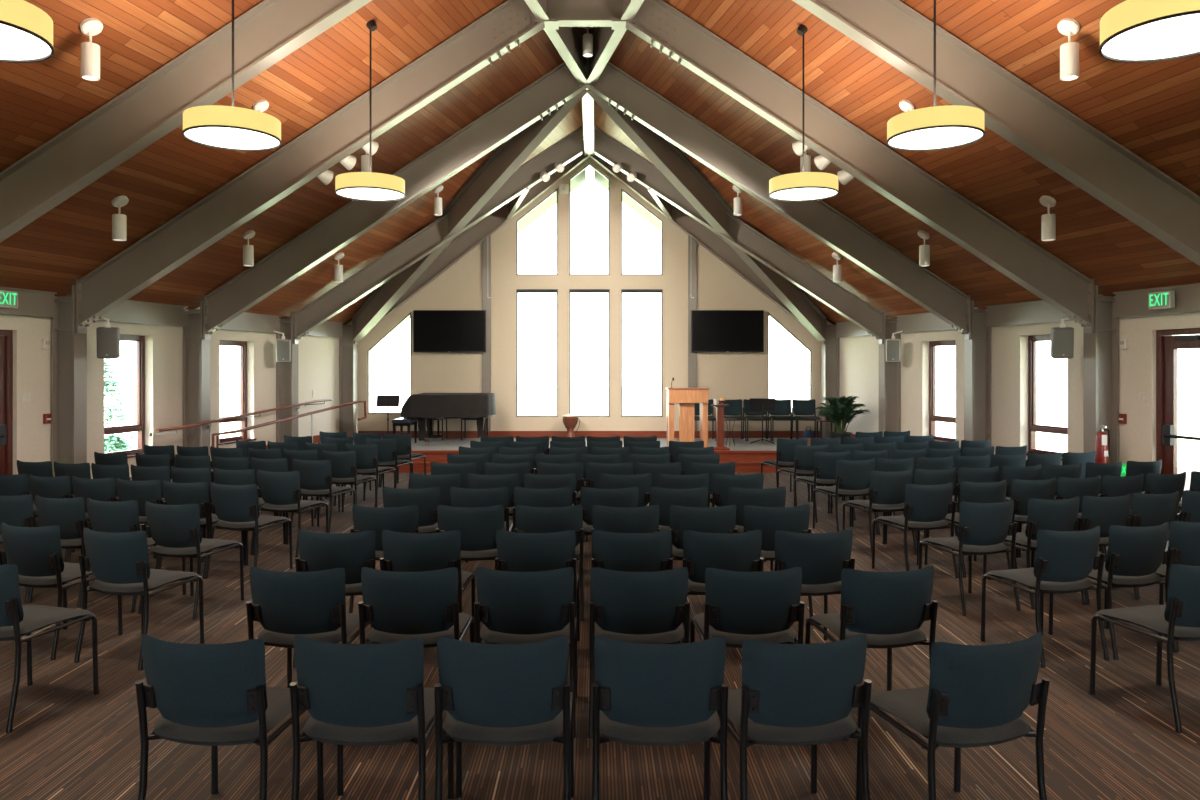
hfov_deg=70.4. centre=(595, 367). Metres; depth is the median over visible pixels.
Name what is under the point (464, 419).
upholstered chair
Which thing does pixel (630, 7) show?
ridge beam
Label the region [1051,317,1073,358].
wall speaker
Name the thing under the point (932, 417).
window
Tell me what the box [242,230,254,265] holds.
spotlight
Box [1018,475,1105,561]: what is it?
upholstered chair
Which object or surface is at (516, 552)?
upholstered chair
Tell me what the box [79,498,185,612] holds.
upholstered chair
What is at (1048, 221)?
spotlight
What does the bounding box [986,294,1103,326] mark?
header beam
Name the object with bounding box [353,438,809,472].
stage platform
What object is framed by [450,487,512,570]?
upholstered chair
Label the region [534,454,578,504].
upholstered chair
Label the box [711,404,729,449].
wooden pedestal
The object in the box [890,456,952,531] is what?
upholstered chair
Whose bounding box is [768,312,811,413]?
window
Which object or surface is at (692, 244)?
wall post
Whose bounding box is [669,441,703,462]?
upholstered chair
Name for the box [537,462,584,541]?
upholstered chair
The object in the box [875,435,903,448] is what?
upholstered chair
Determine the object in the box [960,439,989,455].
upholstered chair
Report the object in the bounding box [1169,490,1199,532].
upholstered chair
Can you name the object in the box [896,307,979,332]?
header beam
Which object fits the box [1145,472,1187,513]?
upholstered chair
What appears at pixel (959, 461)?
upholstered chair
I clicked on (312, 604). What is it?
upholstered chair
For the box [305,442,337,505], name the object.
upholstered chair
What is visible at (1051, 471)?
upholstered chair
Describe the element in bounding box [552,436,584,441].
upholstered chair
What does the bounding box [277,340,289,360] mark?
grille
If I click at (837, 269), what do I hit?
spotlight
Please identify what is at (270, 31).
roof beam
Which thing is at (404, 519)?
upholstered chair
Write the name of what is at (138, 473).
upholstered chair
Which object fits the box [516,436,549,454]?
upholstered chair
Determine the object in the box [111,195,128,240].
spotlight
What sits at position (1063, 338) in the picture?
grille
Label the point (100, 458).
upholstered chair
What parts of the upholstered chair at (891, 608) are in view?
leg, rail, leg, seat, backrest, leg, rail, leg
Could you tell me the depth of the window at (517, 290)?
18.33 m
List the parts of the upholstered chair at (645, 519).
leg, backrest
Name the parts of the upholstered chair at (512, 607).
leg, seat, backrest, leg, leg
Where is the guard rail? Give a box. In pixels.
[211,400,366,447]
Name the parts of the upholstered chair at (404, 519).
leg, seat, backrest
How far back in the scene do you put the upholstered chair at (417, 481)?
8.09 m
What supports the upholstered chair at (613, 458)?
on the floor
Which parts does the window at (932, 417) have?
sash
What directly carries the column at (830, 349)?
on the floor
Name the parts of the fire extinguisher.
handle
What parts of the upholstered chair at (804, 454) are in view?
leg, leg, seat, leg, backrest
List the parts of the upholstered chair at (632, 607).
leg, seat, backrest, leg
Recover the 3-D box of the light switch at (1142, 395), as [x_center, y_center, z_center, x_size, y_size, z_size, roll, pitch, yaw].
[6.724,0.360,10.459,0.015,0.120,0.120,0,0,-12]
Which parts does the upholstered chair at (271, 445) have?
backrest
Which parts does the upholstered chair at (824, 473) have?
leg, rail, leg, seat, leg, backrest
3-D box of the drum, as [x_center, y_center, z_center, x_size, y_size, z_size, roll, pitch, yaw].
[-0.539,1.244,17.850,0.328,0.521,0.326,0,0,-27]
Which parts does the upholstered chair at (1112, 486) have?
leg, backrest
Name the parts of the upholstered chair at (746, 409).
leg, backrest, seat, leg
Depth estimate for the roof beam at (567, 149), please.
15.80 m
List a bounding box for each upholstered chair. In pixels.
[0,474,35,512]
[0,494,81,601]
[0,522,122,659]
[0,564,98,732]
[17,460,52,493]
[25,474,74,561]
[27,495,88,606]
[54,461,90,521]
[67,476,155,561]
[74,527,204,669]
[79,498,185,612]
[91,463,129,498]
[94,452,131,480]
[113,478,160,568]
[131,465,169,500]
[135,453,171,481]
[135,634,323,799]
[138,501,243,618]
[144,444,174,478]
[157,480,244,578]
[171,466,241,541]
[174,445,212,471]
[175,454,214,529]
[204,482,292,578]
[210,446,242,470]
[211,456,275,515]
[212,468,285,554]
[236,440,265,458]
[246,567,371,687]
[248,448,304,515]
[250,457,313,525]
[252,469,328,557]
[267,441,319,497]
[280,449,339,518]
[284,435,311,449]
[289,636,453,799]
[290,459,355,532]
[292,530,375,666]
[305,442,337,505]
[318,431,362,480]
[319,450,376,518]
[324,436,370,494]
[344,443,395,500]
[349,505,418,612]
[350,432,395,486]
[358,567,474,647]
[365,438,412,493]
[380,433,425,488]
[380,530,474,634]
[382,487,439,532]
[410,473,460,505]
[430,462,475,488]
[434,419,447,439]
[434,637,573,799]
[436,505,504,560]
[447,453,488,474]
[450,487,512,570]
[459,446,496,462]
[461,417,488,439]
[465,473,518,561]
[470,441,505,453]
[474,567,577,737]
[480,436,513,446]
[484,462,529,487]
[492,453,533,473]
[495,530,579,640]
[499,446,536,468]
[507,441,542,453]
[513,487,571,531]
[514,505,583,620]
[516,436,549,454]
[524,473,576,561]
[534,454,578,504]
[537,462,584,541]
[549,441,585,454]
[549,446,587,462]
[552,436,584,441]
[579,453,620,504]
[579,487,638,587]
[586,462,632,541]
[587,436,619,441]
[587,441,622,454]
[588,567,689,737]
[590,530,672,601]
[591,446,629,462]
[591,505,660,558]
[592,637,727,799]
[600,473,650,506]
[623,436,656,446]
[625,441,659,453]
[628,454,669,474]
[630,446,668,454]
[635,462,680,486]
[650,487,707,530]
[658,473,709,506]
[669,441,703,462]
[669,505,737,559]
[676,446,713,461]
[678,453,719,502]
[682,530,763,642]
[690,462,735,500]
[690,567,804,647]
[694,399,715,438]
[703,633,871,799]
[710,473,765,561]
[719,399,746,440]
[728,487,785,570]
[742,399,771,440]
[743,505,812,616]
[761,438,807,491]
[763,530,854,639]
[767,399,796,440]
[777,444,830,505]
[791,399,821,438]
[793,437,840,491]
[794,451,850,522]
[805,566,937,740]
[811,443,863,507]
[812,458,878,534]
[826,436,873,486]
[830,450,887,519]
[842,469,916,556]
[844,442,895,499]
[852,457,914,534]
[856,431,882,442]
[856,632,1049,799]
[872,482,958,578]
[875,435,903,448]
[884,431,909,441]
[885,467,958,543]
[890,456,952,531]
[892,448,925,515]
[897,441,927,457]
[905,435,932,482]
[918,499,1020,615]
[924,480,1010,577]
[927,447,960,467]
[928,466,998,537]
[929,440,960,455]
[954,455,989,510]
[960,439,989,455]
[962,446,993,467]
[974,478,1059,568]
[980,526,1108,667]
[983,496,1086,609]
[991,453,1025,481]
[995,445,1027,465]
[1002,464,1041,541]
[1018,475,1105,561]
[1027,452,1061,479]
[1035,493,1138,603]
[1043,463,1081,497]
[1048,522,1177,659]
[1062,451,1095,477]
[1085,461,1121,495]
[1090,564,1199,732]
[1099,474,1146,557]
[1108,521,1199,651]
[1126,460,1161,492]
[1131,491,1183,598]
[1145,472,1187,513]
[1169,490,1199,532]
[1178,471,1199,508]
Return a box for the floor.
[0,467,1199,799]
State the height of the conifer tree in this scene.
2.460 m
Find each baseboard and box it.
[313,432,336,442]
[358,431,819,437]
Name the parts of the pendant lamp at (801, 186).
rod, lamp shade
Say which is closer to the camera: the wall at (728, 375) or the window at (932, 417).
the window at (932, 417)
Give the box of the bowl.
[718,398,726,404]
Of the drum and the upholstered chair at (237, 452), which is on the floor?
the upholstered chair at (237, 452)
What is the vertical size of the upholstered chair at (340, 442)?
0.847 m
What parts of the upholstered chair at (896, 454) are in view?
backrest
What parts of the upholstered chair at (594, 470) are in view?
leg, backrest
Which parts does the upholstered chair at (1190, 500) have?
leg, backrest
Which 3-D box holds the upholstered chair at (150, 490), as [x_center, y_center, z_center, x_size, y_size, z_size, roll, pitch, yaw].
[-4.105,1.429,7.937,0.525,0.847,0.586,0,0,16]
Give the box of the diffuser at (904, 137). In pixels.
[889,127,982,148]
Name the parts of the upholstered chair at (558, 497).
leg, backrest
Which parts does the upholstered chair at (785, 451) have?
leg, seat, leg, backrest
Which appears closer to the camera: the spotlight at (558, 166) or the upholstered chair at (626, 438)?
the upholstered chair at (626, 438)
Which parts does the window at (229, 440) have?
sash, sill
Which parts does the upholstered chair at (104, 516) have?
leg, backrest, leg, seat, leg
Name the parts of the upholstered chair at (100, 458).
backrest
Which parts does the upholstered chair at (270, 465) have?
backrest, leg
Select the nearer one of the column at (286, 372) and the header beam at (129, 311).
the header beam at (129, 311)
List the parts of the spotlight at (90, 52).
stem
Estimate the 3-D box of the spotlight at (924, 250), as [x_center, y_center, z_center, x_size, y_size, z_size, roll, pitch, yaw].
[4.753,-1.742,12.317,0.173,0.521,0.183,0,0,0]
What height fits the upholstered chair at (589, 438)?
0.847 m
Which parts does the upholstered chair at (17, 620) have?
backrest, leg, leg, seat, rail, leg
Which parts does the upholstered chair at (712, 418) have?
backrest, seat, leg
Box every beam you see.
[0,0,371,242]
[0,286,56,317]
[67,294,187,326]
[76,0,544,333]
[194,307,280,332]
[203,57,586,339]
[283,317,342,337]
[293,126,581,343]
[352,89,586,340]
[354,137,588,344]
[506,188,529,219]
[524,0,549,19]
[534,20,586,85]
[547,0,622,26]
[582,89,593,194]
[587,20,635,85]
[587,57,970,339]
[587,89,826,340]
[590,136,824,344]
[595,126,882,343]
[620,0,643,19]
[625,0,1093,333]
[647,188,672,219]
[792,0,1199,265]
[836,317,893,337]
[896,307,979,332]
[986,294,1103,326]
[1113,283,1199,317]
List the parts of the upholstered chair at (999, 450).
backrest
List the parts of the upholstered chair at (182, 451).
backrest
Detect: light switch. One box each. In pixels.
[22,392,30,401]
[1139,392,1146,401]
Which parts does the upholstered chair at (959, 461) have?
backrest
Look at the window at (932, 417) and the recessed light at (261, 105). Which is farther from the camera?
the window at (932, 417)
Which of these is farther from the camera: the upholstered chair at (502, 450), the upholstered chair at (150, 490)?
the upholstered chair at (502, 450)
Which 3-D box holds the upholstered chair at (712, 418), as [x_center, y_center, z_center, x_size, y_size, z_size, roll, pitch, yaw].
[2.228,1.084,17.744,0.525,0.847,0.586,0,0,0]
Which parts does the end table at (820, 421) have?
leg, leg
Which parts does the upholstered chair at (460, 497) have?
backrest, leg, seat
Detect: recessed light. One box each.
[253,100,268,111]
[899,100,914,111]
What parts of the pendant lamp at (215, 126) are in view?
lamp shade, rod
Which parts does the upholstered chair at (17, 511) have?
backrest, leg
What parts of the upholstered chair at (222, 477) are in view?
backrest, leg, seat, leg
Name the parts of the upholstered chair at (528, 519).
backrest, seat, leg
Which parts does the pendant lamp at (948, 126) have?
rod, lamp shade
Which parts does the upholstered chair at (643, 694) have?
leg, rail, seat, backrest, leg, rail, leg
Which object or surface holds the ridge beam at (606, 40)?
attached to the ceiling
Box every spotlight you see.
[80,18,102,80]
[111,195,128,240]
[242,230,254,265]
[317,170,333,184]
[334,252,343,281]
[340,155,355,169]
[361,147,369,171]
[362,141,378,154]
[434,185,442,215]
[540,172,549,181]
[554,162,563,172]
[583,27,592,56]
[612,162,621,172]
[627,172,636,181]
[732,185,741,215]
[792,141,808,155]
[800,148,810,171]
[814,155,830,169]
[832,252,841,281]
[837,170,853,184]
[917,230,929,265]
[1039,195,1055,240]
[1057,18,1079,80]
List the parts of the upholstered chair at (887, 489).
leg, rail, leg, seat, leg, backrest, leg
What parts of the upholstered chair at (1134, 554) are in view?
leg, rail, leg, leg, seat, backrest, leg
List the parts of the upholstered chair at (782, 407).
leg, backrest, seat, leg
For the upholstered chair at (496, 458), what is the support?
on the floor
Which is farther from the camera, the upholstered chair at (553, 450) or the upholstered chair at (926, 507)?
the upholstered chair at (553, 450)
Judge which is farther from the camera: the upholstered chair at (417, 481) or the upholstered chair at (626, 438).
the upholstered chair at (626, 438)
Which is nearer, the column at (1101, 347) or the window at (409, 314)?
the column at (1101, 347)
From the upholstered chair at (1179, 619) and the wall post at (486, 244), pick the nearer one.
the upholstered chair at (1179, 619)
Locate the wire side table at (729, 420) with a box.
[724,419,736,445]
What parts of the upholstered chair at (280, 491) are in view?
leg, backrest, leg, seat, leg, rail, leg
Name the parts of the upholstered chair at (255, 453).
backrest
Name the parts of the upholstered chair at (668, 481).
backrest, leg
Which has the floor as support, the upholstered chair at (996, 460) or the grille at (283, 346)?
the upholstered chair at (996, 460)
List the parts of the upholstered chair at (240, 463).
backrest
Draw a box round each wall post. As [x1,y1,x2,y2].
[482,235,490,430]
[688,235,696,430]
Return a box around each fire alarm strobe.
[42,339,49,348]
[1120,339,1127,348]
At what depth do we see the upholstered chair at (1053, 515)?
6.57 m
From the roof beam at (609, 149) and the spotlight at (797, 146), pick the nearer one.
the spotlight at (797, 146)
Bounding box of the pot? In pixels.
[829,432,851,443]
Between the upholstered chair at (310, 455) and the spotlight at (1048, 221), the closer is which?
the spotlight at (1048, 221)
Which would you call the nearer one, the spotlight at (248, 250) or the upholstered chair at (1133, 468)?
the upholstered chair at (1133, 468)
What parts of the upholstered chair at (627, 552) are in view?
leg, backrest, leg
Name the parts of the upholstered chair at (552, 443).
backrest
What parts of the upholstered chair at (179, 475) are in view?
backrest, leg, leg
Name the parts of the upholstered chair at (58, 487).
backrest, leg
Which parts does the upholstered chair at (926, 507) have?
leg, rail, leg, seat, leg, backrest, leg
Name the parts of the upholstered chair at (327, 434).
backrest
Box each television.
[413,310,485,351]
[691,310,763,351]
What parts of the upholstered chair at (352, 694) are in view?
leg, rail, leg, backrest, seat, leg, rail, leg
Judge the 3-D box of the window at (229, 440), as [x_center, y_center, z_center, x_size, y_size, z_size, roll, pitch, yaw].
[-6.234,0.405,14.591,0.215,1.750,1.044,0,0,12]
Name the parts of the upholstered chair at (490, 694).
leg, rail, leg, backrest, seat, rail, leg, leg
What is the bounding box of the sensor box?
[559,184,567,193]
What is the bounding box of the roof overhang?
[342,169,836,329]
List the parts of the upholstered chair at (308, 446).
backrest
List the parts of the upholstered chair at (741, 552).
leg, seat, backrest, leg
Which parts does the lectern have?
post, post, panel, post, post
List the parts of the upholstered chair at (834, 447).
leg, backrest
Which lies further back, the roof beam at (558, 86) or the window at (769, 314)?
the window at (769, 314)
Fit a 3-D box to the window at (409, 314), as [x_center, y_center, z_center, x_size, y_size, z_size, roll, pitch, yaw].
[-4.455,-0.115,18.365,0.950,2.210,0.070,0,0,0]
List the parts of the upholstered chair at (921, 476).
leg, backrest, leg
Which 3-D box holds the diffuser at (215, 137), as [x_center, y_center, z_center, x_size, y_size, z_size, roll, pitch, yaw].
[-3.075,-1.951,7.200,0.750,0.008,0.750,0,0,0]
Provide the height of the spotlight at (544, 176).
0.208 m
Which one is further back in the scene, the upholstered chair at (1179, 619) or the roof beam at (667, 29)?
the roof beam at (667, 29)
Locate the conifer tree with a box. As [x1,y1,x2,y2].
[104,359,136,448]
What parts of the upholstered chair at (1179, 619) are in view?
leg, rail, seat, leg, leg, backrest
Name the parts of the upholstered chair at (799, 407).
backrest, seat, leg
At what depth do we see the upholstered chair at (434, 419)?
17.71 m
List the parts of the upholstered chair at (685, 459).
backrest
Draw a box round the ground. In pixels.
[104,388,1199,470]
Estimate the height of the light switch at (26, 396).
0.120 m
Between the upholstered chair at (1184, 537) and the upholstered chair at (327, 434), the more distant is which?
the upholstered chair at (327, 434)
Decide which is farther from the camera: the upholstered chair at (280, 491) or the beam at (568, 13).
the beam at (568, 13)
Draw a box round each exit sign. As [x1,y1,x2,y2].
[0,290,17,308]
[1121,464,1125,475]
[1148,291,1174,309]
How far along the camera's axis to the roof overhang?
21.65 m
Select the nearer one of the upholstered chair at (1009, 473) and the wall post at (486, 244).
the upholstered chair at (1009, 473)
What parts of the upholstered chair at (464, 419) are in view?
leg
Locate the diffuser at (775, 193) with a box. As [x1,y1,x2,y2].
[770,188,836,199]
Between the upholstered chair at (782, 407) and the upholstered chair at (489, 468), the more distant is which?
the upholstered chair at (782, 407)
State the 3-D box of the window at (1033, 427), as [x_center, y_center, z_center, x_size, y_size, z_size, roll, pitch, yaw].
[6.462,0.400,12.146,0.215,1.760,1.033,0,0,-12]
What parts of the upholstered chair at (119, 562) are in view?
leg, backrest, leg, leg, seat, rail, leg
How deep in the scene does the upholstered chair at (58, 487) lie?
7.94 m
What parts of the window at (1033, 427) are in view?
sash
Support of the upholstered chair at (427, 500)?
on the floor
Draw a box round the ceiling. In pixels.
[0,0,1199,323]
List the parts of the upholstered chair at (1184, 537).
seat, leg, leg, backrest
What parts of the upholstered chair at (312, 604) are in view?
leg, leg, backrest, seat, leg, rail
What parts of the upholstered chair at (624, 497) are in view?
leg, seat, backrest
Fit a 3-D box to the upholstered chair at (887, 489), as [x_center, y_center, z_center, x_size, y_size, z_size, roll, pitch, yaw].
[2.868,1.429,8.608,0.525,0.847,0.586,0,0,-16]
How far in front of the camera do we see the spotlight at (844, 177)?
11.10 m
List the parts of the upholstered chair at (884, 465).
leg, leg, backrest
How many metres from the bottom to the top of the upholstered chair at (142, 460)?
0.847 m
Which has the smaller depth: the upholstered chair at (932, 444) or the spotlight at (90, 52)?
the spotlight at (90, 52)
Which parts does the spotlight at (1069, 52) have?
stem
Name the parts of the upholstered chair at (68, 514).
leg, backrest, seat, leg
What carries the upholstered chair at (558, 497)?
on the floor
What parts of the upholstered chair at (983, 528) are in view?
leg, rail, leg, seat, leg, backrest, leg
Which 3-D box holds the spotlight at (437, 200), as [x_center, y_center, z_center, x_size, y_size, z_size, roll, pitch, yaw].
[-2.733,-2.915,14.737,0.173,0.521,0.183,0,0,0]
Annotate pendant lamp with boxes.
[0,0,53,62]
[182,0,281,150]
[335,20,404,200]
[769,24,838,200]
[887,0,984,150]
[1099,0,1199,62]
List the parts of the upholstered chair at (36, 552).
backrest, seat, leg, leg, rail, leg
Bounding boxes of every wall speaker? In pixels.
[96,317,119,358]
[274,331,290,361]
[886,331,902,361]
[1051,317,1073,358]
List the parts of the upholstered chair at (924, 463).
backrest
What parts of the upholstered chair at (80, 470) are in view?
backrest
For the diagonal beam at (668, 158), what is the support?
attached to the roof beam at (714, 243)
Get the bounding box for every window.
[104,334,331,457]
[219,340,256,444]
[367,312,410,413]
[516,188,557,274]
[516,289,557,416]
[569,163,609,274]
[569,289,609,416]
[621,188,662,274]
[621,289,662,416]
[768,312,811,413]
[929,340,955,441]
[1026,334,1066,460]
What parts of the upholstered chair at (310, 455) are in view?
backrest, leg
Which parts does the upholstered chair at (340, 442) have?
backrest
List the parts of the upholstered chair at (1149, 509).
leg, backrest, leg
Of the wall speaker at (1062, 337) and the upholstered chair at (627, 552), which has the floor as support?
the upholstered chair at (627, 552)
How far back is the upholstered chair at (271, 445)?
11.61 m
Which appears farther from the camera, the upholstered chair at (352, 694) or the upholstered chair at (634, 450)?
the upholstered chair at (634, 450)
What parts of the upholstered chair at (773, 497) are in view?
seat, backrest, leg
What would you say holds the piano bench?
on the stage platform
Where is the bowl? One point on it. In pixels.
(722, 400)
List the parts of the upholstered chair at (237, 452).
backrest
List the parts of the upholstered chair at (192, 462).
backrest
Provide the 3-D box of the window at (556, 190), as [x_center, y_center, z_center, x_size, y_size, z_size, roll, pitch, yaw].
[-1.270,-2.941,18.365,0.900,1.883,0.070,0,0,0]
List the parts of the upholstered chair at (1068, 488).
leg, backrest, leg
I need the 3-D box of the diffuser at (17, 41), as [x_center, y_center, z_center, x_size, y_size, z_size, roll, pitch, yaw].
[-3.595,-1.921,4.920,0.750,0.008,0.750,0,0,0]
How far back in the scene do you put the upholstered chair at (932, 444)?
11.73 m
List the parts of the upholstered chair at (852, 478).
leg, rail, leg, seat, leg, backrest, leg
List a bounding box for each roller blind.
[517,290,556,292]
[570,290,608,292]
[622,290,661,292]
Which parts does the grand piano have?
leg, leg, leg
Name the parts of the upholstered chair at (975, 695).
leg, rail, leg, seat, leg, backrest, rail, leg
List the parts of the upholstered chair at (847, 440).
backrest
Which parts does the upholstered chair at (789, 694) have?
leg, rail, leg, seat, backrest, leg, rail, leg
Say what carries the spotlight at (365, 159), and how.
in the ceiling
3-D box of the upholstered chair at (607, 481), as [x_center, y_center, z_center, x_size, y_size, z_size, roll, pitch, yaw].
[0.282,1.429,8.356,0.525,0.847,0.586,0,0,-1]
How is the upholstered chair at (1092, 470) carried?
on the floor
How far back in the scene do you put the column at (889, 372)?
15.79 m
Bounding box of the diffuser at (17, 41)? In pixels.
[0,24,50,59]
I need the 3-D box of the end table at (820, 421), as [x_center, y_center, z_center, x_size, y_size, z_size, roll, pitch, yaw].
[4.660,1.279,17.200,0.340,0.452,0.340,0,0,0]
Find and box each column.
[51,285,86,476]
[183,300,209,455]
[276,311,297,441]
[339,319,357,436]
[821,319,838,437]
[879,311,900,436]
[964,300,990,446]
[1084,285,1118,462]
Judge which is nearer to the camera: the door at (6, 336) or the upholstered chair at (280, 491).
the upholstered chair at (280, 491)
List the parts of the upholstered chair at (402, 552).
leg, backrest, leg, seat, rail, leg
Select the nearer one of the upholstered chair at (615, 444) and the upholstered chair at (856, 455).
the upholstered chair at (856, 455)
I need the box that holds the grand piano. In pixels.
[401,393,495,445]
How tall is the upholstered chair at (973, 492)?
0.847 m
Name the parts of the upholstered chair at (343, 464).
backrest, leg, seat, leg, rail, leg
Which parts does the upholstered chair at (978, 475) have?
leg, backrest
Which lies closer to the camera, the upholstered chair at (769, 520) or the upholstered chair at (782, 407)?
the upholstered chair at (769, 520)
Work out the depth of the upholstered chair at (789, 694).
3.16 m
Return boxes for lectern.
[666,378,709,446]
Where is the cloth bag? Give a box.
[802,427,814,438]
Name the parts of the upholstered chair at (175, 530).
leg, backrest, leg, seat, leg, rail, leg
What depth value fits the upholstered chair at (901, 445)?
11.58 m
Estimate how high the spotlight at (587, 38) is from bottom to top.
0.475 m
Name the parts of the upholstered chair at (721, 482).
leg, backrest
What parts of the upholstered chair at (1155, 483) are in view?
backrest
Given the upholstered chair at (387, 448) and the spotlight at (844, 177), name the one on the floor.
the upholstered chair at (387, 448)
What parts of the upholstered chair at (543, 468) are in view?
backrest, leg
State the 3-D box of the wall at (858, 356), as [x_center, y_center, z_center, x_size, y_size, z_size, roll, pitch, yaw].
[7.642,0.459,6.650,0.235,2.783,23.845,0,0,-12]
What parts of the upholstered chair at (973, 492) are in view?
leg, seat, leg, backrest, leg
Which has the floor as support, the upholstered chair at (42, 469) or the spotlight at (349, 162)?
the upholstered chair at (42, 469)
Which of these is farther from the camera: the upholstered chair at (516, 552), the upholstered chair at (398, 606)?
the upholstered chair at (516, 552)
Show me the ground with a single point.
(1051, 403)
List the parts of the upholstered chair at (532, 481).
backrest, leg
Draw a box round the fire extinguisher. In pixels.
[1095,422,1109,462]
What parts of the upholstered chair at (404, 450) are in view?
backrest, leg, seat, leg, leg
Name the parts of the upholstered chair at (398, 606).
leg, backrest, seat, leg, rail, leg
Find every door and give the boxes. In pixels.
[0,330,12,474]
[1156,328,1199,473]
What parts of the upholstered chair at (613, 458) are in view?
backrest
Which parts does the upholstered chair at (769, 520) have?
seat, backrest, leg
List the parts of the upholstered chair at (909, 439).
backrest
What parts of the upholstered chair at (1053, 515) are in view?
leg, rail, seat, leg, leg, backrest, leg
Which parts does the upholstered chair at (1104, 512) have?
leg, seat, backrest, leg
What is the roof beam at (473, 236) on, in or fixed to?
attached to the column at (348, 351)
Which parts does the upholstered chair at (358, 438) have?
backrest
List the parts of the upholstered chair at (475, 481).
backrest, seat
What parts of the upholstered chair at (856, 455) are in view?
leg, backrest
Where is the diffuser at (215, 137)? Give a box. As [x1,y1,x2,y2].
[184,127,279,148]
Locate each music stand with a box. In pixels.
[376,395,399,433]
[750,398,775,443]
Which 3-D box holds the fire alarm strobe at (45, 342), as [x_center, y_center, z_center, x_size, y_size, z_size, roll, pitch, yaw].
[-6.927,-0.300,10.714,0.062,0.125,0.090,0,0,12]
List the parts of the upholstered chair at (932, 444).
backrest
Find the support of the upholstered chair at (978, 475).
on the floor
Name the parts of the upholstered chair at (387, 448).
backrest, seat, leg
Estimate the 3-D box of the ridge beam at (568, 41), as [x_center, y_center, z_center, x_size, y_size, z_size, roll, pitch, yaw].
[-0.458,-4.690,12.059,0.336,0.572,2.587,0,0,9]
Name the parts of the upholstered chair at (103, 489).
leg, backrest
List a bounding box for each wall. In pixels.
[0,297,342,501]
[346,159,832,430]
[836,297,1199,464]
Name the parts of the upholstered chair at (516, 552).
leg, backrest, leg, leg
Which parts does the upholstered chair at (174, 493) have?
leg, backrest, leg, seat, leg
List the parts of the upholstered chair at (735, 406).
backrest, seat, leg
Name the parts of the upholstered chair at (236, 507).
leg, backrest, leg, seat, leg, rail, leg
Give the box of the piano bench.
[392,417,417,442]
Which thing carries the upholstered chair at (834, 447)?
on the floor
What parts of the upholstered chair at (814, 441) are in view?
backrest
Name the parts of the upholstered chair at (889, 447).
backrest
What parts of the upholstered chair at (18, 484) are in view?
backrest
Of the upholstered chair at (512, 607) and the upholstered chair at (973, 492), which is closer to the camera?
the upholstered chair at (512, 607)
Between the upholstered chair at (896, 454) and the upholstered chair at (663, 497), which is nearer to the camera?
the upholstered chair at (663, 497)
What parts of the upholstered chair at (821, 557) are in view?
leg, seat, backrest, leg, leg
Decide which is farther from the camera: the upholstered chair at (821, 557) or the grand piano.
the grand piano
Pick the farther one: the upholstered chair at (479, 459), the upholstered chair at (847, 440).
the upholstered chair at (847, 440)
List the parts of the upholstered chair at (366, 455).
backrest, leg, seat, leg, leg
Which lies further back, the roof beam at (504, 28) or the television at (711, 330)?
the television at (711, 330)
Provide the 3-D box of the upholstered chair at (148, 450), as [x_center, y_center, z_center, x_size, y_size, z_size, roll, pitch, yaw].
[-5.675,1.429,11.357,0.525,0.847,0.586,0,0,16]
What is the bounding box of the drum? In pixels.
[563,415,579,436]
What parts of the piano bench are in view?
seat, frame, leg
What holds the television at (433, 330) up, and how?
attached to the wall at (728, 375)
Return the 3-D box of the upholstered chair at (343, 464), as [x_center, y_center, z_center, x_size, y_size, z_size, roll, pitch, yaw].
[-3.095,1.429,10.607,0.525,0.847,0.586,0,0,16]
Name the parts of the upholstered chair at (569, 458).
backrest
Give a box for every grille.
[97,329,115,357]
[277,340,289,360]
[887,340,898,360]
[1054,329,1072,357]
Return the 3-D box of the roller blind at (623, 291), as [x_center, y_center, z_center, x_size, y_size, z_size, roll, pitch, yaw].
[0.990,-1.650,18.320,0.860,0.066,0.066,0,0,0]
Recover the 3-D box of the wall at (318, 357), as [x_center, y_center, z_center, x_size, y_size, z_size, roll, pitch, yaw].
[-7.922,0.459,6.650,0.235,2.783,23.845,0,0,12]
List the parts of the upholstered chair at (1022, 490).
leg, leg, seat, backrest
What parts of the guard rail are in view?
post, post, post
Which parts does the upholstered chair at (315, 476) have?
backrest, leg, seat, leg, rail, leg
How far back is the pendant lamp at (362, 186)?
9.50 m
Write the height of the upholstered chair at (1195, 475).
0.847 m
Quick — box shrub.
[104,433,134,452]
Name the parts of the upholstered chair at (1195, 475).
backrest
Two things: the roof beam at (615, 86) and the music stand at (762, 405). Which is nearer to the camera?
the roof beam at (615, 86)
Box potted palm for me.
[816,395,869,443]
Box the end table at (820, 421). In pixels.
[816,420,835,437]
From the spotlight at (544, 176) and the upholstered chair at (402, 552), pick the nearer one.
the upholstered chair at (402, 552)
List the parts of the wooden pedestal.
post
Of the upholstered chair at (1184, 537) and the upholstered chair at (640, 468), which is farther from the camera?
the upholstered chair at (640, 468)
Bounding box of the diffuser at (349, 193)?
[337,188,403,199]
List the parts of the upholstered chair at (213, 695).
leg, rail, backrest, leg, seat, leg, rail, leg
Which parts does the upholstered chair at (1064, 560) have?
leg, rail, seat, leg, leg, backrest, rail, leg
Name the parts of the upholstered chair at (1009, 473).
backrest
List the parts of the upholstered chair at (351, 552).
leg, backrest, seat, leg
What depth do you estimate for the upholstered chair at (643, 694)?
3.17 m
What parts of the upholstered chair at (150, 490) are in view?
backrest, seat, leg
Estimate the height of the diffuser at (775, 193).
0.008 m

